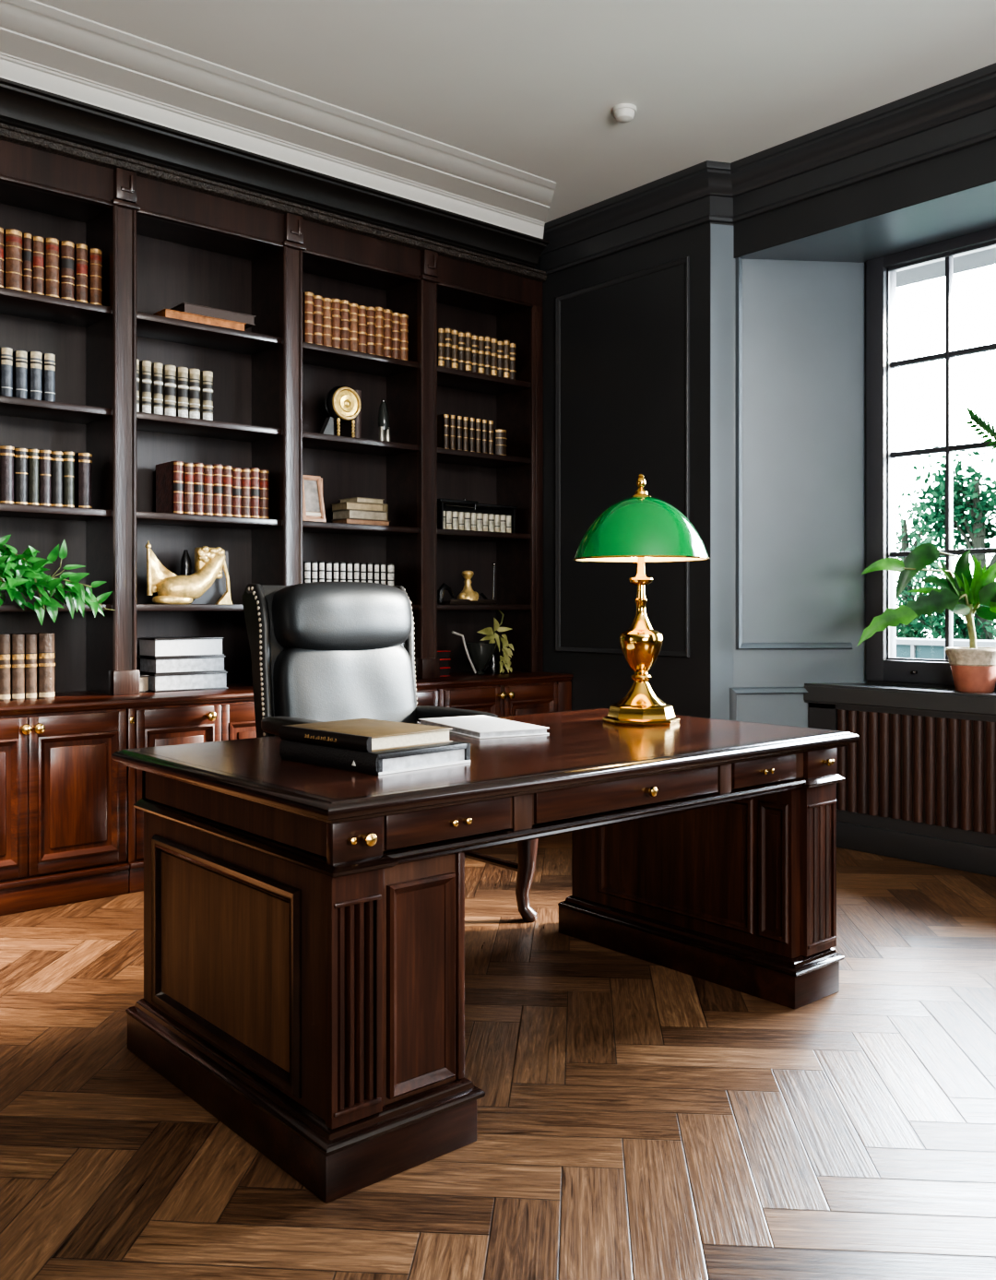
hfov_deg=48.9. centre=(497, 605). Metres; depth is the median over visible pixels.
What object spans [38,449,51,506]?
book
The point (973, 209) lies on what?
alcove ceiling
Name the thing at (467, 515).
book
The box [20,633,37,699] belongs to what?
book
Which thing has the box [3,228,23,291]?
book
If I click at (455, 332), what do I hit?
book
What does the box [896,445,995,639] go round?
tree
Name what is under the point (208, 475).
book
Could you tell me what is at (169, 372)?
book
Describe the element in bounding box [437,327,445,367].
book
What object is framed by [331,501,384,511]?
book
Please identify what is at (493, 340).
book
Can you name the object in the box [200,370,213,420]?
book
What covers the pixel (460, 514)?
book
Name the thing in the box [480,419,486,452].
book
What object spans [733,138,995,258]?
lintel
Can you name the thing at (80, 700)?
countertop
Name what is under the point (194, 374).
book
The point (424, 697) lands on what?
base cabinet
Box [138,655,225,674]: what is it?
book
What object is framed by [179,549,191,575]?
bottle
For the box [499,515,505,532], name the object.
book
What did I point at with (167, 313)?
book
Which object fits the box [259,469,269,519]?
book
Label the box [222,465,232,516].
book
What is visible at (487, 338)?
book
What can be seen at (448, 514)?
book
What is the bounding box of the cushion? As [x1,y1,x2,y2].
[272,644,417,735]
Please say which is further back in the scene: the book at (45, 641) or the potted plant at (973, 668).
the potted plant at (973, 668)
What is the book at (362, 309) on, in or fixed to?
on the bookcase
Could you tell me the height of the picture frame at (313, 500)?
0.230 m
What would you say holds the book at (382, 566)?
on the bookcase
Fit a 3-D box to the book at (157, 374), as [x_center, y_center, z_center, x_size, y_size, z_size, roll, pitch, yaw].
[-1.560,-0.960,4.920,0.044,0.237,0.185,0,0,-41]
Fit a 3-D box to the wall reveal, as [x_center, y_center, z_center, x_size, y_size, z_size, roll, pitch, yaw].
[1.461,-0.355,5.439,0.840,3.050,0.014,0,0,-7]
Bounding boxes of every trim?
[0,0,556,238]
[540,62,995,275]
[556,256,689,657]
[729,687,808,721]
[735,257,853,649]
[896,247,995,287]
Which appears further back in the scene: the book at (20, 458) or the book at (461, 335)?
the book at (461, 335)
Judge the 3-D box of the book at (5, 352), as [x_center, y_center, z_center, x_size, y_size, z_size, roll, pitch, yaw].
[-2.042,-0.945,4.498,0.046,0.206,0.176,0,0,-41]
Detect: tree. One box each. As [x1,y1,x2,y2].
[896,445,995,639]
[896,486,995,639]
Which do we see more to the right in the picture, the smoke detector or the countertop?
the smoke detector
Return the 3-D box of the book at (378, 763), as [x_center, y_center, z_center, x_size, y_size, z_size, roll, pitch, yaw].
[-0.305,0.356,2.685,0.377,0.047,0.294,0,0,44]
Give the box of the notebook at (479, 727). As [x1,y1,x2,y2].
[418,715,549,738]
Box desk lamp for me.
[572,474,710,725]
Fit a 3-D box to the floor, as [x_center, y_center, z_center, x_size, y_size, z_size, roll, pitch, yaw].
[0.238,1.220,1.985,7.350,0.100,7.500,0,0,-41]
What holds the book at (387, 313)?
on the bookcase
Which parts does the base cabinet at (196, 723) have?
door, door panel, panel moulding, knob, door, panel moulding, door panel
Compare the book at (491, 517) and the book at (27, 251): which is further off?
the book at (491, 517)
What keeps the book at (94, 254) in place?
on the bookcase
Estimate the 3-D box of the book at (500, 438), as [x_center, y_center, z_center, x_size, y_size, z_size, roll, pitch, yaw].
[-0.028,-0.917,6.221,0.085,0.150,0.189,0,0,-41]
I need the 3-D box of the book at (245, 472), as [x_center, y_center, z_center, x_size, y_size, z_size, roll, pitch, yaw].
[-1.240,-0.528,5.207,0.047,0.236,0.206,0,0,-41]
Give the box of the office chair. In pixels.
[242,581,538,922]
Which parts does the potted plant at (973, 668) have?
pot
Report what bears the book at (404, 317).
on the bookcase
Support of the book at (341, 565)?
on the bookcase
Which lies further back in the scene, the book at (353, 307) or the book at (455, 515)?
the book at (455, 515)
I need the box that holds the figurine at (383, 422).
[377,399,391,441]
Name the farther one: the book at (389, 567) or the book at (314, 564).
the book at (389, 567)
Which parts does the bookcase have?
shelf, shelf, shelf, shelf, shelf, shelf, shelf, shelf, cornice, shelf, shelf, shelf, shelf, shelf, shelf, shelf, shelf, panel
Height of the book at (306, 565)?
0.210 m
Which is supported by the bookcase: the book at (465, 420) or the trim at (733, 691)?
the book at (465, 420)
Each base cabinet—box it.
[0,708,129,915]
[126,700,256,892]
[415,688,438,723]
[437,680,571,716]
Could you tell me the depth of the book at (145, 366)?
4.82 m
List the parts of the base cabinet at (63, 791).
door panel, panel moulding, door, knob, knob, door, door panel, panel moulding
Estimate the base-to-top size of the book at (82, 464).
0.240 m
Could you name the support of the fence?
on the ground
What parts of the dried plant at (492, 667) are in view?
stem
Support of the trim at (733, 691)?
attached to the wall reveal
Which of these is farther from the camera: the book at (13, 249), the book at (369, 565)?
the book at (369, 565)
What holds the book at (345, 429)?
on the bookcase
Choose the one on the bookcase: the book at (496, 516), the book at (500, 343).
the book at (500, 343)
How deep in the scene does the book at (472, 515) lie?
6.08 m
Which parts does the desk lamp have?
stem, lamp shade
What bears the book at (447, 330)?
on the bookcase
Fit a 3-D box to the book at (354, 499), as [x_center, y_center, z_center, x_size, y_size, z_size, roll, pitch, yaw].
[-0.705,-0.537,5.652,0.175,0.026,0.160,0,0,-44]
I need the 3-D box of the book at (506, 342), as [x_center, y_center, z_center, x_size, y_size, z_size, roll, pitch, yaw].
[-0.004,-1.390,6.263,0.046,0.231,0.196,0,0,-41]
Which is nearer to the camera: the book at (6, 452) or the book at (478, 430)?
the book at (6, 452)
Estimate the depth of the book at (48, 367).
4.54 m
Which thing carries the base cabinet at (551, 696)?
on the floor
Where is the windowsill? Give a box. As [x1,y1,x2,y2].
[804,682,995,717]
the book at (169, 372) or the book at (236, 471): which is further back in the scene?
the book at (236, 471)
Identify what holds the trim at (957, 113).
attached to the wall at (622, 345)
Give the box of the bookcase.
[0,77,549,695]
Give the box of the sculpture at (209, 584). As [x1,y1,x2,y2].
[145,541,232,604]
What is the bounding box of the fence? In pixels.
[896,637,995,659]
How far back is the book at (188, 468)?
4.94 m
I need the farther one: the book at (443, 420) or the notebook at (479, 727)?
the book at (443, 420)
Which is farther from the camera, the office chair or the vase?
the vase
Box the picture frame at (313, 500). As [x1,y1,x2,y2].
[302,474,326,521]
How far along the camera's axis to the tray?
5.99 m
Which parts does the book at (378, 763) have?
board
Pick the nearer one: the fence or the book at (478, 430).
the book at (478, 430)
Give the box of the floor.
[0,831,995,1279]
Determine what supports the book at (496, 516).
in the box
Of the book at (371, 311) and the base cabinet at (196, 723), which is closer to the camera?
the base cabinet at (196, 723)
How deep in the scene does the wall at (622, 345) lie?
5.82 m
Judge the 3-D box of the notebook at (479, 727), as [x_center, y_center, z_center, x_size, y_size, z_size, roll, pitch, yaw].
[-0.051,0.370,3.365,0.235,0.020,0.420,0,0,-29]
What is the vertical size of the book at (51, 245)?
0.255 m
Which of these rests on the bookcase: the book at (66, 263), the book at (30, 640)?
the book at (66, 263)
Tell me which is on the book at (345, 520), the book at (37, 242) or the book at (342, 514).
the book at (342, 514)
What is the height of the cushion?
0.573 m
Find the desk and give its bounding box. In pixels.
[111,707,859,1202]
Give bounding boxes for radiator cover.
[808,702,995,877]
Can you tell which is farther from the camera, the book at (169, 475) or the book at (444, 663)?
the book at (444, 663)
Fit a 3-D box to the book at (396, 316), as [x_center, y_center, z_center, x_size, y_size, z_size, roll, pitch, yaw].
[-0.587,-1.400,5.768,0.052,0.250,0.208,0,0,-41]
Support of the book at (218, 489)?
on the bookcase
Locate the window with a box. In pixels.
[865,226,995,687]
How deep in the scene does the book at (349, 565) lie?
5.51 m
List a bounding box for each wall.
[534,221,733,718]
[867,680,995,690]
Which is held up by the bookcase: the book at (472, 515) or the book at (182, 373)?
the book at (182, 373)
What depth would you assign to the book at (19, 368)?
4.47 m
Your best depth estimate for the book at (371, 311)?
5.58 m
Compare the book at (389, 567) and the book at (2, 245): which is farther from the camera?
the book at (389, 567)
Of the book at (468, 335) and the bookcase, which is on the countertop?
the bookcase
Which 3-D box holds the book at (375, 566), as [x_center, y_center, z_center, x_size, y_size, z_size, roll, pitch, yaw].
[-0.672,-0.112,5.680,0.029,0.210,0.170,0,0,-41]
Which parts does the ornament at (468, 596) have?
rod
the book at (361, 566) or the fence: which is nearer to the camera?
the book at (361, 566)
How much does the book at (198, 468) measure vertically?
0.241 m
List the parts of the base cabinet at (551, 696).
door, panel moulding, door panel, knob, knob, door, door panel, panel moulding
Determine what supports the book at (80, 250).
on the bookcase
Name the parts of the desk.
panel, panel moulding, waist moulding, plinth moulding, knob, knob, panel, drawer, knob, knob, edge moulding, apron moulding, drawer, knob, panel, panel moulding, plinth moulding, drawer, knob, knob, panel, panel moulding, waist moulding, knob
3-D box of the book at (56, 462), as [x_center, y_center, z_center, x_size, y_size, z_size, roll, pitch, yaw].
[-1.896,-0.528,4.637,0.048,0.236,0.196,0,0,-41]
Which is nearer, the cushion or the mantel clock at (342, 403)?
the cushion
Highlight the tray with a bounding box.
[438,599,496,604]
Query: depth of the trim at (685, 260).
5.85 m
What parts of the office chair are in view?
nail trim, armrest, armrest, leg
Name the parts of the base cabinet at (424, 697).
door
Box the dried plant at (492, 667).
[476,609,513,673]
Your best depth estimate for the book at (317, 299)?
5.38 m
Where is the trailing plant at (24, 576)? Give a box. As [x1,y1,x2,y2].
[0,534,115,625]
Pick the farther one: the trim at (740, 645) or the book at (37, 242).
the trim at (740, 645)
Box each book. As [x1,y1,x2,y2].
[0,226,4,287]
[0,346,12,396]
[0,445,14,504]
[0,633,11,700]
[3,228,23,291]
[8,633,24,700]
[11,350,27,398]
[13,447,28,505]
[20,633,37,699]
[22,232,32,292]
[23,632,55,699]
[27,350,42,400]
[27,448,39,505]
[31,235,44,295]
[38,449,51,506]
[41,353,55,402]
[43,237,59,297]
[50,450,63,507]
[59,240,74,300]
[62,450,74,507]
[73,243,88,302]
[73,452,92,509]
[87,248,102,305]
[136,358,139,412]
[138,636,224,657]
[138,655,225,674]
[139,360,151,413]
[139,671,227,692]
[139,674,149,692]
[151,362,163,414]
[154,308,246,331]
[155,461,183,513]
[162,364,176,415]
[169,302,255,329]
[176,367,189,417]
[183,462,194,514]
[188,368,200,418]
[193,462,203,515]
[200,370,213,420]
[203,464,213,515]
[213,463,223,516]
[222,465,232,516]
[232,467,241,517]
[241,468,250,518]
[249,467,260,518]
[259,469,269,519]
[279,718,452,752]
[279,739,470,775]
[302,291,313,343]
[302,561,310,582]
[310,561,317,581]
[313,295,322,344]
[317,561,324,581]
[322,297,331,346]
[324,561,331,581]
[331,297,341,348]
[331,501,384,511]
[331,509,388,521]
[331,518,390,525]
[331,561,338,581]
[338,497,384,504]
[338,562,345,581]
[339,390,361,438]
[340,299,349,349]
[345,562,352,581]
[349,302,358,351]
[352,562,358,581]
[357,305,367,353]
[358,563,366,581]
[366,562,372,582]
[367,306,375,354]
[372,563,379,583]
[374,307,383,355]
[379,563,385,584]
[382,503,387,520]
[383,308,391,357]
[385,563,393,585]
[391,312,400,358]
[400,313,408,360]
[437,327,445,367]
[437,414,449,448]
[437,650,450,659]
[439,659,450,667]
[439,667,450,676]
[443,327,451,367]
[443,510,445,528]
[445,510,451,529]
[449,414,455,449]
[450,329,458,369]
[451,511,458,529]
[455,415,462,450]
[458,331,464,370]
[458,511,463,530]
[462,416,468,450]
[463,512,470,530]
[464,331,472,371]
[468,417,474,451]
[470,512,475,530]
[471,334,478,372]
[474,418,481,452]
[475,513,482,531]
[477,335,485,374]
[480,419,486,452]
[482,513,487,531]
[484,335,491,375]
[486,420,493,453]
[487,514,494,532]
[490,337,497,376]
[493,428,507,455]
[494,514,499,532]
[497,340,503,377]
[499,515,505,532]
[502,339,509,379]
[505,515,510,533]
[509,342,516,379]
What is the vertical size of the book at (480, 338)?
0.224 m
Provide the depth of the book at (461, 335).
5.97 m
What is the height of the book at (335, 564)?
0.212 m
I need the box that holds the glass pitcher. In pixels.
[451,630,497,675]
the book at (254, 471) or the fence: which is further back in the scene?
the fence
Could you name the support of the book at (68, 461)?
on the bookcase
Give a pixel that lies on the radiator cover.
(919, 787)
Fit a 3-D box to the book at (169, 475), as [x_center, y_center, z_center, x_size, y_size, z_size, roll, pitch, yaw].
[-1.494,-0.530,4.988,0.050,0.240,0.207,0,0,-41]
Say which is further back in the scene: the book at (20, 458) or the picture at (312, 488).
the picture at (312, 488)
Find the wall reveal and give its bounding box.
[710,224,867,727]
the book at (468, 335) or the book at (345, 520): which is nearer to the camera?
the book at (345, 520)
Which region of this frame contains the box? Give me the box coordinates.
[437,497,517,533]
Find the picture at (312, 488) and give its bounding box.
[303,479,320,512]
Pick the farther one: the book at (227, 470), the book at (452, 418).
the book at (452, 418)
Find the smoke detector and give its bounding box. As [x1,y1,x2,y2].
[612,103,636,122]
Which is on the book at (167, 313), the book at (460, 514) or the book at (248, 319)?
the book at (248, 319)
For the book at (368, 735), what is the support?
on the book at (378, 763)
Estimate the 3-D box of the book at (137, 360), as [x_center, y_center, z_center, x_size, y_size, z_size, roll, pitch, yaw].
[-1.641,-0.962,4.851,0.038,0.239,0.183,0,0,-41]
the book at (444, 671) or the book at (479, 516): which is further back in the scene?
the book at (479, 516)
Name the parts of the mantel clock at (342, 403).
post, post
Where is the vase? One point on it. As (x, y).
(480, 655)
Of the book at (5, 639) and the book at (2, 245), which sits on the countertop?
the book at (5, 639)
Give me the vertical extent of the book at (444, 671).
0.045 m
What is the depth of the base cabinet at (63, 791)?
4.29 m
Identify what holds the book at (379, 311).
on the bookcase
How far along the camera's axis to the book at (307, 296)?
5.35 m
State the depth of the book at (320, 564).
5.40 m
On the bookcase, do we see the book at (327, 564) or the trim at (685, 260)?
the book at (327, 564)
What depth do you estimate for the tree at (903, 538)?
11.87 m
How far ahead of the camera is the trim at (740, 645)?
5.39 m
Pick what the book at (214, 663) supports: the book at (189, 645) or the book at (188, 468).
the book at (189, 645)
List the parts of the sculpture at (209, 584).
backing plate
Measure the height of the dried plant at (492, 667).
0.364 m
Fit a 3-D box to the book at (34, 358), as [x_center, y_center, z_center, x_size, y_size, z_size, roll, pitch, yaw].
[-1.954,-0.946,4.573,0.048,0.208,0.176,0,0,-41]
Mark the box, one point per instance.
(464, 505)
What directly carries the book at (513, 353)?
on the bookcase
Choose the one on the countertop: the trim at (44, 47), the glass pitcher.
the glass pitcher
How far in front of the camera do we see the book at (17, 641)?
4.39 m
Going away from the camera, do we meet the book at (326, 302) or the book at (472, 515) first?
the book at (326, 302)
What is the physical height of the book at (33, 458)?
0.238 m
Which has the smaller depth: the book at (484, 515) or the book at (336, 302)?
the book at (336, 302)
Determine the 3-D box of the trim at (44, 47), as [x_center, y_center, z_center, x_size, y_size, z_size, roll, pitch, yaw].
[-1.967,-2.085,3.993,6.323,0.110,0.620,0,0,-41]
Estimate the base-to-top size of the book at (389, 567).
0.211 m
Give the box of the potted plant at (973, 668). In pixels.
[856,403,995,692]
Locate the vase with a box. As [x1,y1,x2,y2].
[463,642,497,675]
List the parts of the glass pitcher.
handle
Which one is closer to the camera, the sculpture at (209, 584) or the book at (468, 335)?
the sculpture at (209, 584)
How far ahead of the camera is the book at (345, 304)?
5.48 m
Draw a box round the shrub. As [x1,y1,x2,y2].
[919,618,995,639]
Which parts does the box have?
rail, lid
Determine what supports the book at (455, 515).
in the box
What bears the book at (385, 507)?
on the bookcase
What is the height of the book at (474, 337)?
0.222 m
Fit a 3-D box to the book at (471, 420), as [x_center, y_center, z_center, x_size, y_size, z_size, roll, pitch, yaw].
[-0.190,-0.940,6.093,0.035,0.195,0.172,0,0,-41]
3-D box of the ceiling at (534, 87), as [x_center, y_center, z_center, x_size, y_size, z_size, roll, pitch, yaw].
[0.238,-2.190,1.985,7.350,0.100,7.500,0,0,-41]
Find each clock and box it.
[320,385,360,437]
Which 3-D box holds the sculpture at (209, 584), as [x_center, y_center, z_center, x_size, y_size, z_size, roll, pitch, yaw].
[-1.403,-0.149,5.002,0.156,0.288,0.420,0,0,39]
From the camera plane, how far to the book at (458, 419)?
5.97 m
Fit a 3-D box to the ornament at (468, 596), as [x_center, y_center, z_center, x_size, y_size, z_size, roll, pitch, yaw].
[-0.184,-0.124,6.040,0.378,0.235,0.124,0,0,-41]
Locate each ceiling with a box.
[35,0,995,223]
[735,180,995,262]
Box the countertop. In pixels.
[0,670,573,716]
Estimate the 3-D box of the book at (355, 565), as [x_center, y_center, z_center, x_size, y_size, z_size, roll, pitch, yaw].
[-0.765,-0.114,5.601,0.029,0.213,0.170,0,0,-41]
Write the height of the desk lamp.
0.812 m
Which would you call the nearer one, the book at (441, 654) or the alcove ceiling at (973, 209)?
the alcove ceiling at (973, 209)
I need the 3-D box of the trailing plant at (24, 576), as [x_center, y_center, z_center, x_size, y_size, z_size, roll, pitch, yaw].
[-1.890,-0.111,4.359,0.693,0.378,0.372,0,0,-20]
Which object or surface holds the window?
in the windowsill at (869, 681)
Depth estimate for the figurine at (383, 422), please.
5.66 m
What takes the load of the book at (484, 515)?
in the box
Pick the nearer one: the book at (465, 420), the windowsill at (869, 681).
the windowsill at (869, 681)
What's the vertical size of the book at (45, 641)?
0.267 m
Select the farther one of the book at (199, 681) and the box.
the box
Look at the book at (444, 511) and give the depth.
5.94 m
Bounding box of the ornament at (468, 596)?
[437,562,496,604]
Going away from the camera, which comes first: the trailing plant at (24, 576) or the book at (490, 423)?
the trailing plant at (24, 576)
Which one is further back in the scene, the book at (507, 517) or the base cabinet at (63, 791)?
the book at (507, 517)

